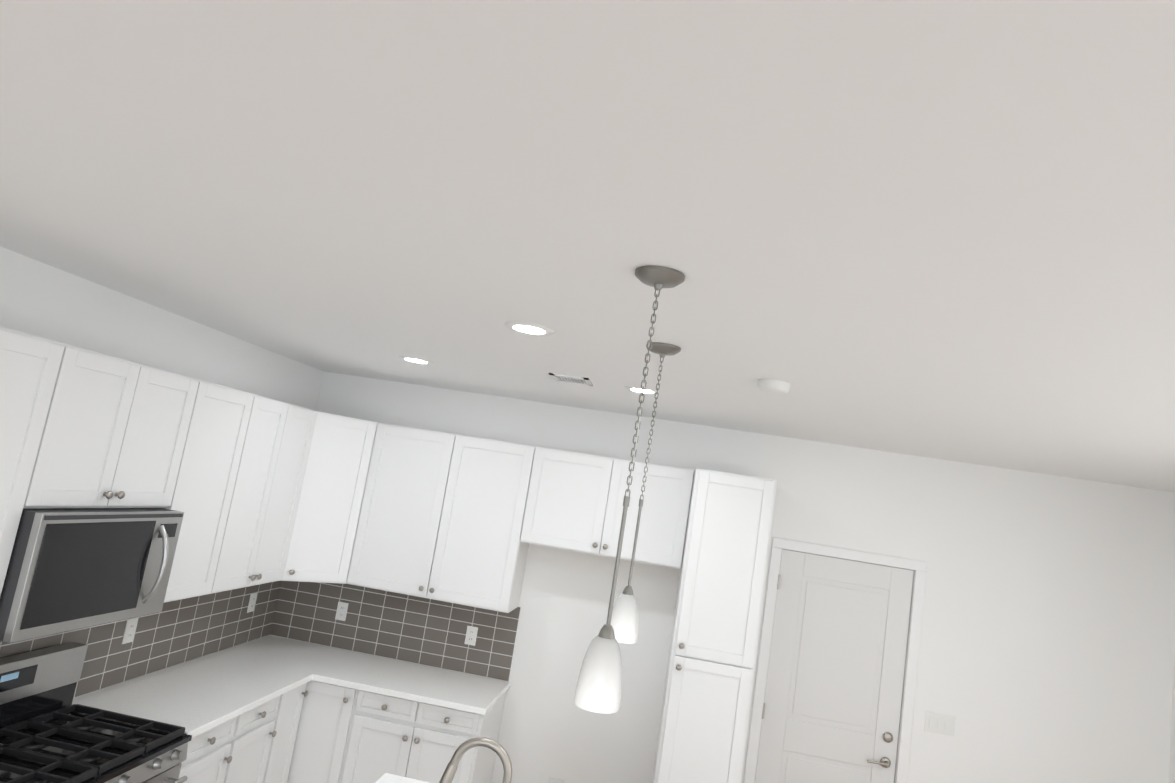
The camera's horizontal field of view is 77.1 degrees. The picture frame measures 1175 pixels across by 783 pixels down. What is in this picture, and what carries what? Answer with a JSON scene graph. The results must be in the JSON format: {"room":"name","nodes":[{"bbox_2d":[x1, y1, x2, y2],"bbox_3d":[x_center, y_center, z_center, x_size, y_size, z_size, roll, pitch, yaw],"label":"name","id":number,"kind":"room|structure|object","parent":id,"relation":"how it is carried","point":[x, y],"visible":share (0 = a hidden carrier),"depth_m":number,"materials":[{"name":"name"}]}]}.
{"room":"kitchen","nodes":[
{"label":"kitchen","id":0,"kind":"room"},
{"bbox_2d":[0,246,323,410],"bbox_3d":[-2.588,0.580,1.086,0.100,2.750,8.300,8,-8,8],"label":"wall","id":1,"kind":"structure","parent":0,"point":[42,300],"depth_m":3.42,"materials":[{"name":"white paint"}]},
{"bbox_2d":[0,327,87,595],"bbox_3d":[-2.170,0.244,2.186,0.330,1.032,0.992,8,-8,8],"label":"upper cabinet","id":2,"kind":"object","parent":1,"relation":"attached to","point":[39,376],"depth_m":2.56,"materials":[{"name":"white paint"}]},
{"bbox_2d":[48,350,203,510],"bbox_3d":[-2.045,0.154,3.018,0.330,0.593,0.768,8,-8,8],"label":"upper cabinet","id":3,"kind":"object","parent":1,"relation":"attached to","point":[128,437],"depth_m":3.00,"materials":[{"name":"white paint"}]},
{"bbox_2d":[0,508,183,642],"bbox_3d":[-2.057,0.678,2.939,0.467,0.440,0.760,8,-8,8],"label":"microwave","id":4,"kind":"object","parent":3,"relation":"attached to","point":[68,569],"visible":0.98,"depth_m":2.79,"materials":[{"name":"grey metal"}]},
{"bbox_2d":[0,581,283,697],"bbox_3d":[-2.309,1.154,3.326,0.008,0.472,3.463,8,-8,8],"label":"backsplash","id":5,"kind":"structure","parent":1,"relation":"attached to","point":[188,629],"depth_m":3.94,"materials":[{"name":"tile"}]},
{"bbox_2d":[122,618,137,643],"bbox_3d":[-2.261,1.184,3.644,0.007,0.117,0.072,8,-8,8],"label":"electrical outlet","id":6,"kind":"object","parent":5,"relation":"attached to","point":[131,624],"depth_m":3.64,"materials":[{"name":"white plastic"}]},
{"bbox_2d":[247,593,256,612],"bbox_3d":[-2.139,1.348,4.703,0.007,0.117,0.072,8,-8,8],"label":"electrical outlet","id":7,"kind":"object","parent":5,"relation":"attached to","point":[251,605],"depth_m":4.70,"materials":[{"name":"white plastic"}]},
{"bbox_2d":[164,381,247,602],"bbox_3d":[-2.010,0.462,3.590,0.330,1.032,0.581,8,-8,8],"label":"upper cabinet","id":8,"kind":"object","parent":1,"relation":"attached to","point":[220,417],"depth_m":3.57,"materials":[{"name":"white paint"}]},
{"bbox_2d":[204,393,319,594],"bbox_3d":[-1.925,0.553,4.151,0.371,1.032,0.815,8,-8,8],"label":"upper cabinet","id":9,"kind":"object","parent":1,"relation":"attached to","point":[256,489],"depth_m":4.08,"materials":[{"name":"white paint"}]},
{"bbox_2d":[284,412,383,584],"bbox_3d":[-1.711,0.671,4.753,0.662,1.036,0.670,8,-8,8],"label":"upper cabinet","id":10,"kind":"object","parent":1,"relation":"attached to","point":[342,469],"depth_m":4.62,"materials":[{"name":"white paint"}]},
{"bbox_2d":[0,0,1174,492],"bbox_3d":[0.426,-0.406,0.894,5.800,0.060,8.300,8,-8,8],"label":"ceiling","id":11,"kind":"structure","parent":0,"point":[936,228],"depth_m":1.41,"materials":[{"name":"white paint"}]},
{"bbox_2d":[399,356,432,363],"bbox_3d":[-0.915,-0.166,3.933,0.184,0.008,0.184,8,-8,8],"label":"recessed light","id":12,"kind":"object","parent":11,"relation":"in","point":[416,359],"visible":1,"depth_m":3.90,"materials":[{"name":"white paint"}]},
{"bbox_2d":[505,321,553,334],"bbox_3d":[-0.211,-0.227,2.680,0.184,0.008,0.184,8,-8,8],"label":"recessed light","id":13,"kind":"object","parent":11,"relation":"in","point":[529,328],"visible":1,"depth_m":2.65,"materials":[{"name":"white paint"}]},
{"bbox_2d":[549,373,592,385],"bbox_3d":[-0.082,-0.059,3.752,0.200,0.008,0.200,8,-8,8],"label":"ceiling vent","id":14,"kind":"object","parent":11,"relation":"in","point":[571,379],"visible":0.94,"depth_m":3.73,"materials":[{"name":"white metal"}]},
{"bbox_2d":[574,265,684,713],"bbox_3d":[0.099,0.213,1.742,0.124,1.024,0.124,8,-8,8],"label":"pendant light","id":15,"kind":"object","parent":11,"relation":"hanging from","point":[598,686],"visible":1,"depth_m":1.67,"materials":[{"name":"metal"},{"name":"frosted white glass"}]},
{"bbox_2d":[625,386,659,393],"bbox_3d":[0.278,-0.006,3.731,0.184,0.008,0.184,8,-8,8],"label":"recessed light","id":16,"kind":"object","parent":11,"relation":"in","point":[639,389],"visible":0.83,"depth_m":3.70,"materials":[{"name":"white paint"}]},
{"bbox_2d":[611,342,680,643],"bbox_3d":[0.193,0.341,2.567,0.124,1.024,0.124,8,-8,8],"label":"pendant light","id":17,"kind":"object","parent":11,"relation":"hanging from","point":[624,621],"visible":1,"depth_m":2.50,"materials":[{"name":"metal"},{"name":"frosted white glass"}]},
{"bbox_2d":[757,379,789,393],"bbox_3d":[0.752,-0.018,2.986,0.132,0.038,0.132,8,-8,8],"label":"smoke detector","id":18,"kind":"object","parent":11,"relation":"attached to","point":[771,386],"visible":0.96,"depth_m":2.94,"materials":[{"name":"white plastic"}]},
{"bbox_2d":[272,372,1174,782],"bbox_3d":[0.670,1.594,4.731,5.600,2.750,0.100,8,-8,8],"label":"wall","id":19,"kind":"structure","parent":0,"point":[1048,638],"depth_m":4.60,"materials":[{"name":"white paint"}]},
{"bbox_2d":[272,581,520,680],"bbox_3d":[-1.282,1.533,4.909,1.643,0.472,0.008,8,-8,8],"label":"backsplash","id":20,"kind":"structure","parent":19,"relation":"attached to","point":[407,628],"depth_m":4.90,"materials":[{"name":"tile"}]},
{"bbox_2d":[335,602,348,620],"bbox_3d":[-1.652,1.478,4.951,0.072,0.117,0.007,8,-8,8],"label":"electrical outlet","id":21,"kind":"object","parent":20,"relation":"attached to","point":[341,614],"depth_m":4.95,"materials":[{"name":"white plastic"}]},
{"bbox_2d":[464,626,477,645],"bbox_3d":[-0.763,1.601,4.830,0.072,0.117,0.007,8,-8,8],"label":"electrical outlet","id":22,"kind":"object","parent":20,"relation":"attached to","point":[471,634],"depth_m":4.83,"materials":[{"name":"white plastic"}]},
{"bbox_2d":[352,424,547,612],"bbox_3d":[-0.906,0.801,4.787,1.170,1.032,0.382,8,-8,8],"label":"upper cabinet","id":23,"kind":"object","parent":19,"relation":"attached to","point":[452,517],"depth_m":4.65,"materials":[{"name":"white paint"}]},
{"bbox_2d":[548,776,564,782],"bbox_3d":[-0.203,2.489,4.622,0.100,0.110,0.034,8,-8,8],"label":"electrical outlet","id":24,"kind":"object","parent":19,"relation":"attached to","point":[551,779],"depth_m":4.64,"materials":[{"name":"white plastic"}]},
{"bbox_2d":[532,448,693,568],"bbox_3d":[0.136,0.731,4.705,1.002,0.597,0.330,8,-8,8],"label":"upper cabinet","id":25,"kind":"object","parent":19,"relation":"attached to","point":[580,507],"depth_m":4.54,"materials":[{"name":"white paint"}]},
{"bbox_2d":[754,549,913,782],"bbox_3d":[1.484,2.052,4.525,0.819,2.020,0.092,8,-8,8],"label":"entry door","id":26,"kind":"structure","parent":19,"relation":"in","point":[831,711],"depth_m":4.57,"materials":[{"name":"white paint"}]},
{"bbox_2d":[744,537,926,782],"bbox_3d":[1.495,2.032,4.561,0.945,2.100,0.116,8,-8,8],"label":"door frame","id":27,"kind":"structure","parent":19,"relation":"attached to","point":[919,568],"depth_m":4.57,"materials":[{"name":"white paint"}]},
{"bbox_2d":[924,711,955,735],"bbox_3d":[2.128,2.004,4.445,0.170,0.116,0.007,8,-8,8],"label":"switch plate","id":28,"kind":"object","parent":19,"relation":"attached to","point":[940,723],"visible":1,"depth_m":4.44,"materials":[{"name":"white plastic"}]},
{"bbox_2d":[1169,656,1174,782],"bbox_3d":[3.007,1.358,0.325,0.100,2.750,8.300,8,-8,8],"label":"wall","id":29,"kind":"structure","parent":0,"point":[1172,765],"depth_m":4.28,"materials":[{"name":"white paint"}]},
{"bbox_3d":[-0.007,2.344,0.517,5.800,0.060,8.300,8,-8,8],"label":"floor","id":30,"kind":"structure","parent":0,"visible":0},
{"bbox_2d":[0,642,191,782],"bbox_3d":[-2.082,1.688,2.783,0.703,1.192,0.761,8,-8,8],"label":"range","id":31,"kind":"object","parent":30,"relation":"on","point":[50,732],"visible":1,"depth_m":2.95,"materials":[{"name":"grey metal"}]},
{"bbox_2d":[178,708,253,782],"bbox_3d":[-2.095,1.929,3.409,0.610,0.884,0.525,8,-8,8],"label":"base cabinet","id":32,"kind":"object","parent":30,"relation":"on","point":[214,755],"depth_m":3.49,"materials":[{"name":"white paint"}]},
{"bbox_2d":[72,635,351,737],"bbox_3d":[-1.931,1.577,4.077,0.660,0.035,1.770,8,-8,8],"label":"countertop","id":33,"kind":"structure","parent":32,"relation":"on","point":[197,696],"depth_m":3.82,"materials":[{"name":"white stone"}]},
{"bbox_2d":[238,689,293,782],"bbox_3d":[-2.051,1.990,3.797,0.610,0.884,0.545,8,-8,8],"label":"base cabinet","id":34,"kind":"object","parent":30,"relation":"on","point":[255,744],"depth_m":3.90,"materials":[{"name":"white paint"}]},
{"bbox_2d":[274,683,307,782],"bbox_3d":[-2.016,2.037,4.105,0.610,0.884,0.362,8,-8,8],"label":"base cabinet","id":35,"kind":"object","parent":30,"relation":"on","point":[296,700],"depth_m":4.18,"materials":[{"name":"white paint"}]},
{"bbox_2d":[287,680,370,782],"bbox_3d":[-1.778,2.138,4.562,0.981,0.884,0.610,8,-8,8],"label":"base cabinet","id":36,"kind":"object","parent":30,"relation":"on","point":[347,735],"depth_m":4.25,"materials":[{"name":"white paint"}]},
{"bbox_2d":[316,651,510,714],"bbox_3d":[-1.039,1.777,4.515,1.028,0.035,0.649,8,-8,8],"label":"countertop","id":37,"kind":"structure","parent":36,"relation":"on","point":[461,691],"depth_m":4.42,"materials":[{"name":"white stone"}]},
{"bbox_2d":[355,692,505,782],"bbox_3d":[-1.030,2.242,4.460,0.823,0.884,0.610,8,-8,8],"label":"base cabinet","id":38,"kind":"object","parent":30,"relation":"on","point":[416,740],"depth_m":4.19,"materials":[{"name":"white paint"}]},
{"bbox_2d":[651,468,776,782],"bbox_3d":[0.697,1.706,4.331,0.459,2.432,0.642,8,-8,8],"label":"pantry cabinet","id":39,"kind":"object","parent":30,"relation":"on","point":[703,724],"visible":1,"depth_m":4.10,"materials":[{"name":"white paint"}]},
{"bbox_3d":[-0.535,1.992,2.070,0.918,0.884,1.736,8,-8,8],"label":"kitchen island","id":40,"kind":"object","parent":30,"relation":"on","visible":0},
{"bbox_2d":[375,773,429,782],"bbox_3d":[-0.366,1.658,2.126,1.220,0.225,1.770,8,-8,8],"label":"island countertop","id":41,"kind":"structure","parent":40,"relation":"on","point":[388,778],"depth_m":3.05,"materials":[{"name":"white stone"}]},
{"bbox_2d":[439,737,511,782],"bbox_3d":[-0.392,1.380,2.477,0.273,0.405,0.112,8,-8,8],"label":"faucet","id":42,"kind":"object","parent":41,"relation":"on","point":[496,747],"visible":1,"depth_m":2.51,"materials":[{"name":"silver metal"}]}
]}

